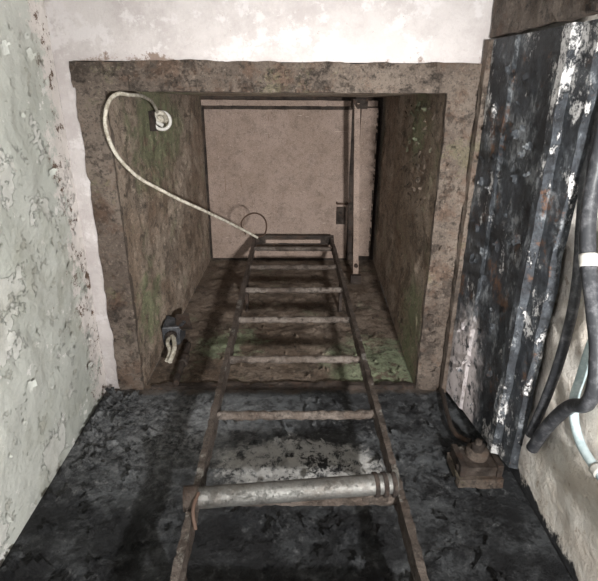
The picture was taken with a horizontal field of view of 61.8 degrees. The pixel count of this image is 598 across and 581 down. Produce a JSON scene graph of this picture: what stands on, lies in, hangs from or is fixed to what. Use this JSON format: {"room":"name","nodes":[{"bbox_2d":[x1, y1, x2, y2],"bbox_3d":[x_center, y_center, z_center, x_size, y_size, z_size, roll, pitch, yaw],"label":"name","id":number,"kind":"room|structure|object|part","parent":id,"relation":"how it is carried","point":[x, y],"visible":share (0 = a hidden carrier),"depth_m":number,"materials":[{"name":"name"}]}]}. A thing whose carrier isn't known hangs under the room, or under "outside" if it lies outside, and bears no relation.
{"room":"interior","nodes":[
{"label":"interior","id":0,"kind":"room"},
{"bbox_2d":[0,0,106,565],"bbox_3d":[-0.612,-0.371,-0.228,0.019,3.000,2.748,0,-68,-1],"label":"painted surface","id":1,"kind":"structure","parent":0,"point":[32,296],"depth_m":1.21,"materials":[{"name":"green paint"}]},
{"bbox_2d":[0,22,93,521],"bbox_3d":[-0.612,0.061,0.830,0.014,1.291,0.992,0,-68,-1],"label":"flakes","id":2,"kind":"object","parent":1,"relation":"attached to","point":[4,48],"visible":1,"depth_m":1.16,"materials":[{"name":"white paint"}]},
{"bbox_2d":[54,60,119,388],"bbox_3d":[-0.617,-0.135,1.490,0.048,0.005,1.007,0,-68,-1],"label":"soffit","id":3,"kind":"structure","parent":0,"point":[67,93],"depth_m":1.45,"materials":[{"name":"white paint"}]},
{"bbox_2d":[73,60,421,63],"bbox_3d":[-0.032,-1.520,1.102,1.490,0.286,1.864,0,-68,-1],"label":"slab","id":4,"kind":"object","parent":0,"point":[73,60],"depth_m":1.34,"materials":[{"name":"concrete"}]},
{"bbox_2d":[107,91,444,388],"bbox_3d":[-0.042,-0.350,2.132,0.990,1.332,0.948,0,-68,-1],"label":"shaft","id":5,"kind":"object","parent":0,"point":[169,257],"visible":0.85,"depth_m":1.98,"materials":[{"name":"brown concrete"}]},
{"bbox_2d":[148,110,171,130],"bbox_3d":[-0.482,-0.595,1.752,0.068,0.073,0.069,0,-68,-1],"label":"ring hook","id":6,"kind":"object","parent":5,"relation":"attached to","point":[155,125],"visible":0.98,"depth_m":1.74,"materials":[{"name":"white metal"}]},
{"bbox_3d":[-0.507,-0.595,1.751,0.018,0.073,0.067,0,-68,-1],"label":"ring plate","id":7,"kind":"part","parent":6,"relation":"part of","materials":[{"name":"brown metal"}]},
{"bbox_3d":[-0.493,-0.587,1.755,0.035,0.014,0.014,27,-71,-11],"label":"eye stem","id":8,"kind":"part","parent":6,"relation":"part of","materials":[{"name":"white metal"}]},
{"bbox_2d":[103,92,266,238],"bbox_3d":[-0.339,-0.394,1.802,0.152,0.921,0.670,-27,-70,10],"label":"rope","id":9,"kind":"object","parent":6,"relation":"hanging from","point":[161,116],"visible":0.98,"depth_m":1.48,"materials":[{"name":"plastic"}]},
{"bbox_2d":[162,313,192,362],"bbox_3d":[-0.462,0.178,1.860,0.102,0.279,0.100,0,-68,-1],"label":"junction box","id":10,"kind":"object","parent":5,"relation":"attached to","point":[173,329],"visible":1,"depth_m":1.89,"materials":[{"name":"grey metal"}]},
{"bbox_2d":[173,342,190,385],"bbox_3d":[-0.415,0.258,1.792,0.034,0.277,0.032,0,-68,-1],"label":"conduit pipe","id":11,"kind":"object","parent":5,"relation":"attached to","point":[185,356],"visible":1,"depth_m":1.77,"materials":[{"name":"brown metal"}]},
{"bbox_2d":[201,96,382,268],"bbox_3d":[-0.042,-0.576,2.732,1.092,0.146,1.056,0,-68,-1],"label":"hatch cover","id":12,"kind":"object","parent":5,"relation":"attached to","point":[288,161],"visible":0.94,"depth_m":2.71,"materials":[{"name":"metal"}]},
{"bbox_3d":[0.233,-0.420,2.800,0.049,0.020,0.096,0,-68,-1],"label":"catch plate","id":13,"kind":"part","parent":12,"relation":"part of","materials":[{"name":"metal"}]},
{"bbox_2d":[350,98,367,283],"bbox_3d":[0.278,-0.461,2.426,0.068,0.115,0.878,-1,-68,-1],"label":"bar","id":14,"kind":"object","parent":5,"relation":"attached to","point":[357,104],"visible":1,"depth_m":2.38,"materials":[{"name":"metal"}]},
{"bbox_2d":[44,0,516,63],"bbox_3d":[-0.030,-1.405,0.980,1.202,0.014,1.744,0,-68,-1],"label":"ceiling","id":15,"kind":"structure","parent":0,"point":[347,31],"depth_m":1.28,"materials":[{"name":"white paint"}]},
{"bbox_2d":[69,59,481,390],"bbox_3d":[-0.061,-0.133,1.519,1.078,0.092,1.028,0,-68,-1],"label":"frame","id":16,"kind":"object","parent":15,"relation":"attached to","point":[459,82],"visible":0.99,"depth_m":1.38,"materials":[{"name":"concrete"}]},
{"bbox_3d":[-0.053,0.329,1.693,0.888,0.035,0.039,0,-68,-1],"label":"sill","id":17,"kind":"part","parent":16,"relation":"part of","materials":[{"name":"brown concrete"}]},
{"bbox_2d":[490,0,597,37],"bbox_3d":[0.509,-1.173,0.818,0.028,0.473,1.327,0,-68,-1],"label":"beam web","id":18,"kind":"structure","parent":15,"relation":"attached to","point":[509,17],"depth_m":1.06},
{"bbox_2d":[0,388,572,580],"bbox_3d":[-0.018,0.902,0.305,1.202,3.000,0.029,0,-68,-1],"label":"black painted surface","id":19,"kind":"structure","parent":0,"point":[523,550],"depth_m":1.22,"materials":[{"name":"paint"}]},
{"bbox_2d":[0,387,139,580],"bbox_3d":[-0.534,0.491,1.203,0.164,0.946,0.054,0,-68,-1],"label":"flakes","id":20,"kind":"object","parent":19,"relation":"attached to","point":[41,571],"visible":1,"depth_m":1.33,"materials":[{"name":"grey paint"}]},
{"bbox_2d":[86,398,511,580],"bbox_3d":[0.003,0.531,1.142,0.980,1.010,0.027,0,-68,-1],"label":"flakes","id":21,"kind":"object","parent":19,"relation":"attached to","point":[130,480],"visible":0.92,"depth_m":1.16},
{"bbox_2d":[439,387,503,488],"bbox_3d":[0.459,0.376,1.449,0.119,0.430,0.104,0,-68,-1],"label":"bracket","id":22,"kind":"object","parent":19,"relation":"attached to","point":[473,465],"visible":0.99,"depth_m":1.28,"materials":[{"name":"brown metal"}]},
{"bbox_3d":[0.460,0.470,1.313,0.117,0.107,0.031,0,-68,-1],"label":"plate","id":23,"kind":"part","parent":22,"relation":"part of","materials":[{"name":"brown metal"}]},
{"bbox_2d":[465,443,488,462],"bbox_3d":[0.465,0.423,1.305,0.058,0.058,0.019,0,-68,-1],"label":"washer","id":24,"kind":"object","parent":22,"relation":"in","point":[472,454],"depth_m":1.29,"materials":[{"name":"brown metal"}]},
{"bbox_3d":[0.460,0.447,1.306,0.095,0.083,0.035,0,-68,-1],"label":"plate","id":25,"kind":"part","parent":22,"relation":"part of","materials":[{"name":"brown metal"}]},
{"bbox_2d":[439,85,478,382],"bbox_3d":[0.517,-0.134,1.511,0.089,0.005,1.004,0,-68,-1],"label":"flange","id":26,"kind":"structure","parent":0,"point":[476,94],"depth_m":1.47,"materials":[{"name":"brown metal"}]},
{"bbox_2d":[439,19,597,468],"bbox_3d":[0.507,-0.070,1.268,0.062,0.484,1.049,0,-68,-1],"label":"metal door","id":27,"kind":"structure","parent":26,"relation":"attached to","point":[561,104],"depth_m":1.17,"materials":[{"name":"black paint"}]},
{"bbox_3d":[0.484,-0.154,1.472,0.022,0.034,1.049,0,-68,-1],"label":"edge strip","id":28,"kind":"part","parent":27,"relation":"part of","materials":[{"name":"black metal"}]},
{"bbox_2d":[473,224,478,231],"bbox_3d":[0.492,-0.172,1.377,0.014,0.024,0.024,0,-68,-1],"label":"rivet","id":29,"kind":"object","parent":27,"relation":"attached to","point":[476,226],"visible":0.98,"depth_m":1.37,"materials":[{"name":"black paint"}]},
{"bbox_2d":[454,56,532,408],"bbox_3d":[0.488,-0.103,1.289,0.018,0.302,0.903,0,-68,-1],"label":"flakes","id":30,"kind":"object","parent":27,"relation":"attached to","point":[517,133],"visible":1,"depth_m":1.23,"materials":[{"name":"white paint"}]},
{"bbox_2d":[490,107,496,117],"bbox_3d":[0.494,-0.450,1.264,0.014,0.025,0.025,0,-68,-1],"label":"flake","id":31,"kind":"object","parent":27,"relation":"attached to","point":[493,111],"visible":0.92,"depth_m":1.26,"materials":[{"name":"white paint"}]},
{"bbox_2d":[525,106,597,437],"bbox_3d":[0.541,-0.180,0.958,0.026,0.144,1.108,1,-68,-1],"label":"electrical cable","id":32,"kind":"object","parent":27,"relation":"attached to","point":[576,284],"visible":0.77,"depth_m":0.98,"materials":[{"name":"black rubber"}]},
{"bbox_2d":[515,479,572,579],"bbox_3d":[0.671,-0.339,-0.127,0.126,3.120,2.868,0,-68,-1],"label":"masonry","id":33,"kind":"object","parent":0,"point":[515,479],"depth_m":1.15,"materials":[{"name":"concrete"}]},
{"bbox_2d":[509,14,597,580],"bbox_3d":[0.591,-0.371,-0.207,0.030,3.000,2.748,0,-68,-1],"label":"rendered surface","id":34,"kind":"structure","parent":0,"point":[556,481],"depth_m":1.07,"materials":[{"name":"white paint"}]},
{"bbox_2d":[526,119,597,453],"bbox_3d":[0.537,0.037,0.936,0.044,0.201,0.775,0,-68,-1],"label":"electrical cable","id":35,"kind":"object","parent":34,"relation":"attached to","point":[588,255],"visible":1,"depth_m":0.91,"materials":[{"name":"black rubber"}]},
{"bbox_2d":[569,339,597,479],"bbox_3d":[0.569,0.553,-0.139,0.024,2.377,0.433,0,-68,-1],"label":"conduit","id":36,"kind":"object","parent":34,"relation":"attached to","point":[582,371],"visible":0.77,"depth_m":0.97,"materials":[{"name":"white plastic"}]},
{"bbox_2d":[591,0,597,11],"bbox_3d":[0.531,-1.081,0.593,0.070,0.026,1.324,0,-68,-1],"label":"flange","id":37,"kind":"object","parent":34,"relation":"attached to","point":[594,3],"visible":1,"depth_m":0.84,"materials":[{"name":"brown metal"}]},
{"bbox_3d":[0.016,0.232,-1.656,1.490,0.120,3.012,0,-68,-1],"label":"floor","id":38,"kind":"structure","parent":0,"visible":0},
{"bbox_2d":[170,235,428,580],"bbox_3d":[0.001,0.577,0.830,0.443,4.220,0.189,0,-68,-1],"label":"ladder","id":39,"kind":"object","parent":38,"relation":"on","point":[406,524],"visible":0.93,"depth_m":1.29,"materials":[{"name":"brown metal"}]},
{"bbox_3d":[-0.207,0.518,0.802,0.020,4.220,0.052,0,-68,-1],"label":"rail","id":40,"kind":"part","parent":39,"relation":"part of","materials":[{"name":"brown metal"}]},
{"bbox_2d":[182,472,398,529],"bbox_3d":[-0.014,0.412,0.987,0.433,0.127,0.051,0,-68,-1],"label":"metal pipe","id":41,"kind":"object","parent":39,"relation":"attached to","point":[195,497],"visible":1,"depth_m":0.99,"materials":[{"name":"metal"}]},
{"bbox_3d":[-0.032,-0.277,2.733,0.443,0.016,0.053,0,-68,-1],"label":"plate","id":42,"kind":"part","parent":39,"relation":"part of","materials":[{"name":"metal"}]},
{"bbox_3d":[0.210,0.518,0.809,0.020,4.219,0.052,0,-68,-1],"label":"rail","id":43,"kind":"part","parent":39,"relation":"part of","materials":[{"name":"brown metal"}]}
]}

